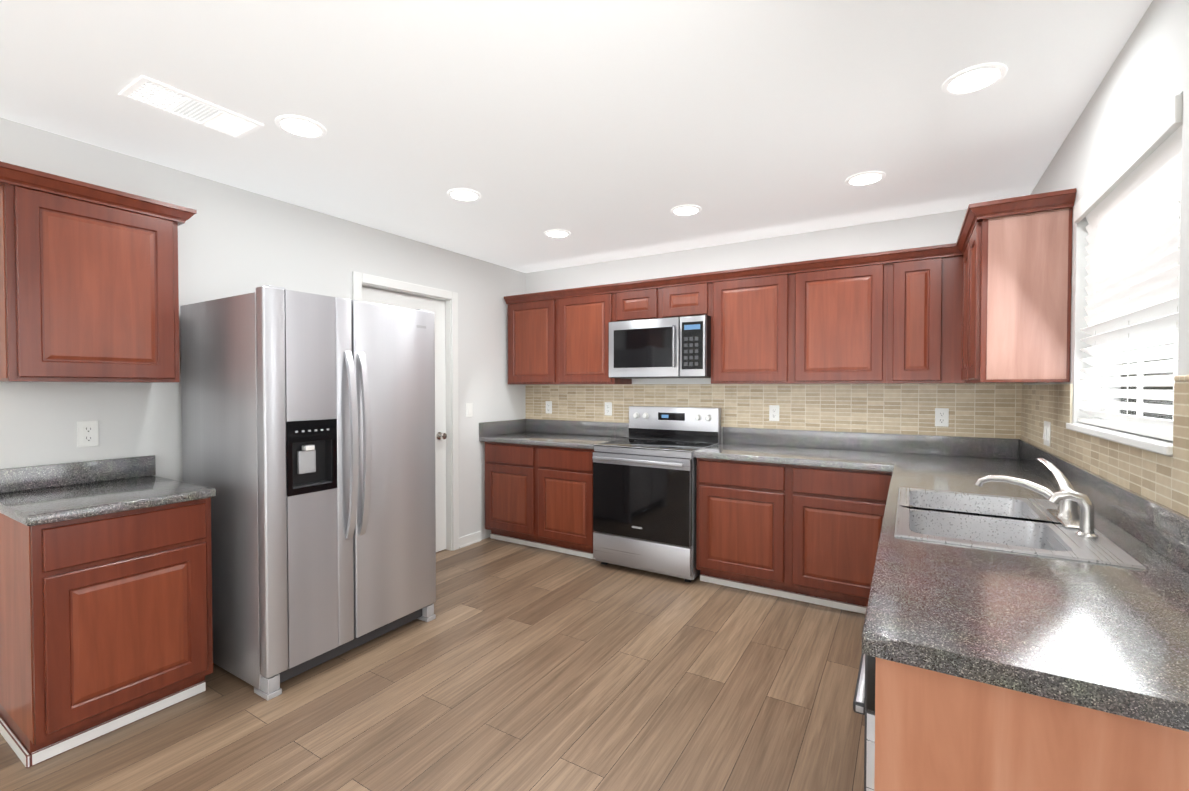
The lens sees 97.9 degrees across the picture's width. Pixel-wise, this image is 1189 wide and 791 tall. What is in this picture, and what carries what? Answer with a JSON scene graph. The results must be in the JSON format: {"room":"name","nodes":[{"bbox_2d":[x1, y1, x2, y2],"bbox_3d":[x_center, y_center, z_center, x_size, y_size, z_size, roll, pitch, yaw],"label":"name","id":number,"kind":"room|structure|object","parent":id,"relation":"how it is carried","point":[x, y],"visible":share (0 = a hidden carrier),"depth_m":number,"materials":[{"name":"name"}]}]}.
{"room":"kitchen","nodes":[
{"label":"kitchen","id":0,"kind":"room"},
{"bbox_2d":[0,117,525,539],"bbox_3d":[-2.698,0.089,1.820,0.140,2.440,7.600,1,1,31],"label":"wall","id":1,"kind":"structure","parent":0,"point":[234,241],"depth_m":2.82,"materials":[{"name":"white paint"}]},
{"bbox_2d":[77,421,98,446],"bbox_3d":[-2.293,0.174,2.344,0.009,0.116,0.072,1,1,31],"label":"outlet","id":2,"kind":"object","parent":1,"relation":"attached to","point":[87,433],"visible":1,"depth_m":2.34,"materials":[{"name":"white plastic"}]},
{"bbox_2d":[0,161,196,382],"bbox_3d":[-2.157,-0.456,2.218,0.359,0.796,0.638,1,1,31],"label":"upper cabinet","id":3,"kind":"object","parent":1,"relation":"attached to","point":[89,289],"visible":1,"depth_m":2.10,"materials":[{"name":"brown wood"}]},
{"bbox_2d":[362,286,446,551],"bbox_3d":[-1.408,0.253,3.888,0.104,2.025,0.790,1,1,31],"label":"door","id":4,"kind":"structure","parent":1,"relation":"in","point":[384,297],"depth_m":4.17,"materials":[{"name":"white paint"}]},
{"bbox_2d":[352,271,458,550],"bbox_3d":[-1.427,0.219,3.899,0.156,2.108,0.936,1,1,31],"label":"door frame","id":5,"kind":"structure","parent":1,"relation":"attached to","point":[449,298],"depth_m":4.21,"materials":[{"name":"white paint"}]},
{"bbox_2d":[466,403,472,416],"bbox_3d":[-1.056,0.122,4.378,0.014,0.116,0.072,1,1,31],"label":"light switch","id":6,"kind":"object","parent":1,"relation":"attached to","point":[469,409],"visible":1,"depth_m":4.37,"materials":[{"name":"white plastic"}]},
{"bbox_2d":[459,531,480,547],"bbox_3d":[-2.794,1.272,1.525,0.021,0.085,6.958,1,1,31],"label":"baseboard","id":7,"kind":"structure","parent":1,"relation":"attached to","point":[469,539],"depth_m":4.38,"materials":[{"name":"white paint"}]},
{"bbox_2d":[0,537,864,790],"bbox_3d":[-1.030,1.376,0.829,4.044,0.100,7.880,1,1,31],"label":"floor","id":8,"kind":"structure","parent":0,"point":[513,667],"depth_m":2.17,"materials":[{"name":"brown wood"}]},
{"bbox_2d":[0,498,212,767],"bbox_3d":[-2.048,0.870,2.159,0.629,0.866,0.544,1,1,31],"label":"base cabinet","id":9,"kind":"object","parent":8,"relation":"on","point":[105,623],"visible":1,"depth_m":1.94,"materials":[{"name":"brown wood"}]},
{"bbox_2d":[0,455,215,525],"bbox_3d":[-2.040,0.368,2.144,0.650,0.136,0.560,1,1,31],"label":"countertop","id":10,"kind":"structure","parent":9,"relation":"on","point":[39,495],"depth_m":2.15,"materials":[{"name":"stone"}]},
{"bbox_2d":[180,285,435,700],"bbox_3d":[-1.467,0.406,2.771,0.864,1.773,0.925,1,1,31],"label":"refrigerator","id":11,"kind":"object","parent":8,"relation":"on","point":[308,437],"visible":0.98,"depth_m":2.42,"materials":[{"name":"silver metal"}]},
{"bbox_2d":[485,442,595,559],"bbox_3d":[-0.316,0.831,4.462,1.135,0.866,0.629,1,1,31],"label":"base cabinet","id":12,"kind":"object","parent":8,"relation":"on","point":[537,496],"visible":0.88,"depth_m":4.17,"materials":[{"name":"brown wood"}]},
{"bbox_2d":[479,419,628,449],"bbox_3d":[-0.336,0.316,4.453,1.167,0.161,0.650,1,1,31],"label":"countertop","id":13,"kind":"structure","parent":12,"relation":"on","point":[569,434],"depth_m":4.57,"materials":[{"name":"stone"}]},
{"bbox_2d":[592,406,720,581],"bbox_3d":[0.466,0.685,3.902,0.772,1.176,0.714,1,1,31],"label":"range","id":14,"kind":"object","parent":8,"relation":"on","point":[644,491],"visible":0.96,"depth_m":3.68,"materials":[{"name":"silver metal"}]},
{"bbox_2d":[696,458,891,613],"bbox_3d":[1.352,0.848,3.449,1.190,0.866,0.629,1,1,31],"label":"base cabinet","id":15,"kind":"object","parent":8,"relation":"on","point":[807,534],"visible":0.67,"depth_m":3.19,"materials":[{"name":"brown wood"}]},
{"bbox_2d":[853,653,875,790],"bbox_3d":[0.907,0.886,1.060,0.642,0.853,0.604,1,1,31],"label":"dishwasher","id":16,"kind":"object","parent":8,"relation":"on","point":[864,700],"visible":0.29,"depth_m":0.95,"materials":[{"name":"grey metal"}]},
{"bbox_2d":[874,657,1188,790],"bbox_3d":[0.774,0.894,0.775,0.628,0.866,0.018,1,1,31],"label":"cabinet end panel","id":17,"kind":"object","parent":8,"relation":"on","point":[936,731],"depth_m":0.83,"materials":[{"name":"brown wood"}]},
{"bbox_3d":[1.517,0.873,1.999,0.629,0.866,1.630,1,1,31],"label":"base cabinet","id":18,"kind":"object","parent":8,"relation":"on","visible":0},
{"bbox_2d":[694,427,889,470],"bbox_3d":[1.320,0.333,3.448,1.140,0.161,0.650,1,1,31],"label":"countertop","id":19,"kind":"structure","parent":18,"relation":"on","point":[834,449],"depth_m":3.52,"materials":[{"name":"stone"}]},
{"bbox_2d":[861,434,1188,731],"bbox_3d":[1.502,0.358,2.004,0.670,0.161,2.930,1,1,31],"label":"countertop","id":20,"kind":"structure","parent":18,"relation":"on","point":[1109,638],"depth_m":1.06,"materials":[{"name":"stone"}]},
{"bbox_2d":[894,487,1145,568],"bbox_3d":[1.307,0.487,1.723,0.520,0.175,0.832,1,1,31],"label":"sink","id":21,"kind":"object","parent":20,"relation":"in","point":[1021,525],"visible":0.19,"depth_m":1.70,"materials":[{"name":"metal"}]},
{"bbox_2d":[975,458,1097,538],"bbox_3d":[1.409,0.310,1.677,0.264,0.179,0.391,1,1,31],"label":"faucet","id":22,"kind":"object","parent":20,"relation":"on","point":[1066,498],"visible":1,"depth_m":1.64,"materials":[{"name":"silver metal"}]},
{"bbox_2d":[0,0,1151,272],"bbox_3d":[-1.030,-1.163,0.785,4.044,0.100,7.880,1,1,31],"label":"ceiling","id":23,"kind":"structure","parent":0,"point":[604,130],"depth_m":2.01,"materials":[{"name":"white paint"}]},
{"bbox_2d":[118,75,263,138],"bbox_3d":[-1.587,-1.128,2.057,0.225,0.013,0.405,1,1,31],"label":"ceiling vent","id":24,"kind":"object","parent":23,"relation":"in","point":[149,92],"visible":1,"depth_m":2.03,"materials":[{"name":"white"}]},
{"bbox_2d":[275,115,326,137],"bbox_3d":[-1.240,-1.133,2.189,0.190,0.008,0.190,1,1,31],"label":"recessed light","id":25,"kind":"object","parent":23,"relation":"in","point":[300,126],"visible":1,"depth_m":2.18,"materials":[{"name":"white plastic"}]},
{"bbox_2d":[447,188,480,201],"bbox_3d":[-0.746,-1.147,2.965,0.190,0.008,0.190,1,1,31],"label":"recessed light","id":26,"kind":"object","parent":23,"relation":"in","point":[463,194],"visible":1,"depth_m":2.95,"materials":[{"name":"white plastic"}]},
{"bbox_2d":[544,229,570,237],"bbox_3d":[-0.267,-1.160,3.715,0.190,0.008,0.190,1,1,31],"label":"recessed light","id":27,"kind":"object","parent":23,"relation":"in","point":[556,233],"visible":0.94,"depth_m":3.70,"materials":[{"name":"white plastic"}]},
{"bbox_2d":[671,205,701,215],"bbox_3d":[0.570,-1.151,3.225,0.190,0.008,0.190,1,1,31],"label":"recessed light","id":28,"kind":"object","parent":23,"relation":"in","point":[685,210],"visible":1,"depth_m":3.21,"materials":[{"name":"white plastic"}]},
{"bbox_2d":[845,171,885,185],"bbox_3d":[1.429,-1.143,2.732,0.190,0.008,0.190,1,1,31],"label":"recessed light","id":29,"kind":"object","parent":23,"relation":"in","point":[865,178],"visible":0.96,"depth_m":2.72,"materials":[{"name":"white plastic"}]},
{"bbox_2d":[942,63,1007,94],"bbox_3d":[1.357,-1.128,1.852,0.190,0.008,0.190,1,1,31],"label":"recessed light","id":30,"kind":"object","parent":23,"relation":"in","point":[974,79],"visible":1,"depth_m":1.84,"materials":[{"name":"white plastic"}]},
{"bbox_2d":[526,209,1023,442],"bbox_3d":[0.979,0.049,4.115,4.044,2.440,0.140,1,1,31],"label":"wall","id":31,"kind":"structure","parent":0,"point":[943,228],"depth_m":3.86,"materials":[{"name":"white paint"}]},
{"bbox_2d":[504,284,631,384],"bbox_3d":[-0.251,-0.496,4.558,1.118,0.796,0.359,1,1,31],"label":"upper cabinet","id":32,"kind":"object","parent":31,"relation":"attached to","point":[558,337],"visible":0.98,"depth_m":4.41,"materials":[{"name":"brown wood"}]},
{"bbox_2d":[612,272,710,320],"bbox_3d":[0.568,-0.733,4.056,0.794,0.306,0.359,1,1,31],"label":"upper cabinet","id":33,"kind":"object","parent":31,"relation":"attached to","point":[680,296],"visible":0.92,"depth_m":3.91,"materials":[{"name":"brown wood"}]},
{"bbox_2d":[608,315,710,378],"bbox_3d":[0.545,-0.357,4.024,0.793,0.443,0.447,1,1,31],"label":"over-the-range microwave","id":34,"kind":"object","parent":33,"relation":"attached to","point":[667,347],"visible":0.98,"depth_m":3.84,"materials":[{"name":"silver metal"}]},
{"bbox_2d":[525,383,1023,438],"bbox_3d":[0.939,0.076,4.051,3.760,0.331,0.008,1,1,31],"label":"tile backsplash","id":35,"kind":"structure","parent":31,"relation":"attached to","point":[989,410],"depth_m":3.65,"materials":[{"name":"beige tile"}]},
{"bbox_2d":[546,401,551,413],"bbox_3d":[-0.431,0.111,4.873,0.072,0.116,0.009,1,1,31],"label":"electrical outlet","id":36,"kind":"object","parent":35,"relation":"attached to","point":[549,407],"visible":1,"depth_m":4.87,"materials":[{"name":"white plastic"}]},
{"bbox_2d":[605,402,611,415],"bbox_3d":[0.120,0.117,4.538,0.072,0.116,0.009,1,1,31],"label":"electrical outlet","id":37,"kind":"object","parent":35,"relation":"attached to","point":[608,408],"visible":1,"depth_m":4.53,"materials":[{"name":"white plastic"}]},
{"bbox_2d":[769,405,778,420],"bbox_3d":[1.323,0.130,3.808,0.072,0.116,0.009,1,1,31],"label":"electrical outlet","id":38,"kind":"object","parent":35,"relation":"attached to","point":[773,412],"visible":1,"depth_m":3.81,"materials":[{"name":"white plastic"}]},
{"bbox_2d":[935,408,948,426],"bbox_3d":[2.199,0.139,3.277,0.072,0.116,0.009,1,1,31],"label":"electrical outlet","id":39,"kind":"object","parent":35,"relation":"attached to","point":[941,417],"visible":1,"depth_m":3.27,"materials":[{"name":"white plastic"}]},
{"bbox_2d":[709,251,887,383],"bbox_3d":[1.384,-0.479,3.566,1.112,0.796,0.359,1,1,31],"label":"upper cabinet","id":40,"kind":"object","parent":31,"relation":"attached to","point":[820,321],"visible":0.96,"depth_m":3.40,"materials":[{"name":"brown wood"}]},
{"bbox_2d":[887,243,965,383],"bbox_3d":[2.157,-0.471,3.096,0.696,0.796,0.359,1,1,31],"label":"upper cabinet","id":41,"kind":"object","parent":31,"relation":"attached to","point":[925,316],"visible":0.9,"depth_m":3.05,"materials":[{"name":"brown wood"}]},
{"bbox_2d":[1024,0,1188,444],"bbox_3d":[0.639,0.124,-0.206,0.140,2.440,7.600,1,1,31],"label":"wall","id":42,"kind":"structure","parent":0,"point":[1144,82],"depth_m":1.66,"materials":[{"name":"white paint"}]},
{"bbox_2d":[956,188,1075,382],"bbox_3d":[2.026,-0.462,2.554,0.359,0.796,0.766,1,1,31],"label":"upper cabinet","id":43,"kind":"object","parent":42,"relation":"attached to","point":[1017,268],"visible":0.94,"depth_m":2.27,"materials":[{"name":"brown wood"}]},
{"bbox_2d":[1021,382,1188,516],"bbox_3d":[1.783,0.119,1.824,0.008,0.324,2.922,1,1,31],"label":"tile backsplash","id":44,"kind":"structure","parent":42,"relation":"attached to","point":[1162,479],"depth_m":1.68,"materials":[{"name":"beige tile"}]},
{"bbox_2d":[1043,421,1050,446],"bbox_3d":[2.174,0.182,2.490,0.014,0.116,0.118,1,1,31],"label":"light switch","id":45,"kind":"object","parent":44,"relation":"attached to","point":[1047,433],"visible":0.98,"depth_m":2.46,"materials":[{"name":"white plastic"}]},
{"bbox_2d":[1066,342,1177,455],"bbox_3d":[1.775,-0.313,1.694,0.147,0.920,0.984,1,1,31],"label":"window","id":46,"kind":"structure","parent":42,"relation":"in","point":[1154,446],"depth_m":1.73,"materials":[{"name":"white plastic"}]},
{"bbox_2d":[1073,94,1182,440],"bbox_3d":[1.752,-0.328,1.708,0.072,0.885,0.948,1,1,31],"label":"window blind","id":47,"kind":"object","parent":42,"relation":"attached to","point":[1128,205],"visible":0.92,"depth_m":1.62,"materials":[{"name":"white paint"}]},
{"bbox_2d":[1174,375,1188,381],"bbox_3d":[1.247,-0.036,0.941,0.010,0.016,0.860,1,1,31],"label":"trim","id":48,"kind":"structure","parent":42,"relation":"attached to","point":[1181,378],"depth_m":1.27,"materials":[{"name":"tile"}]}
]}

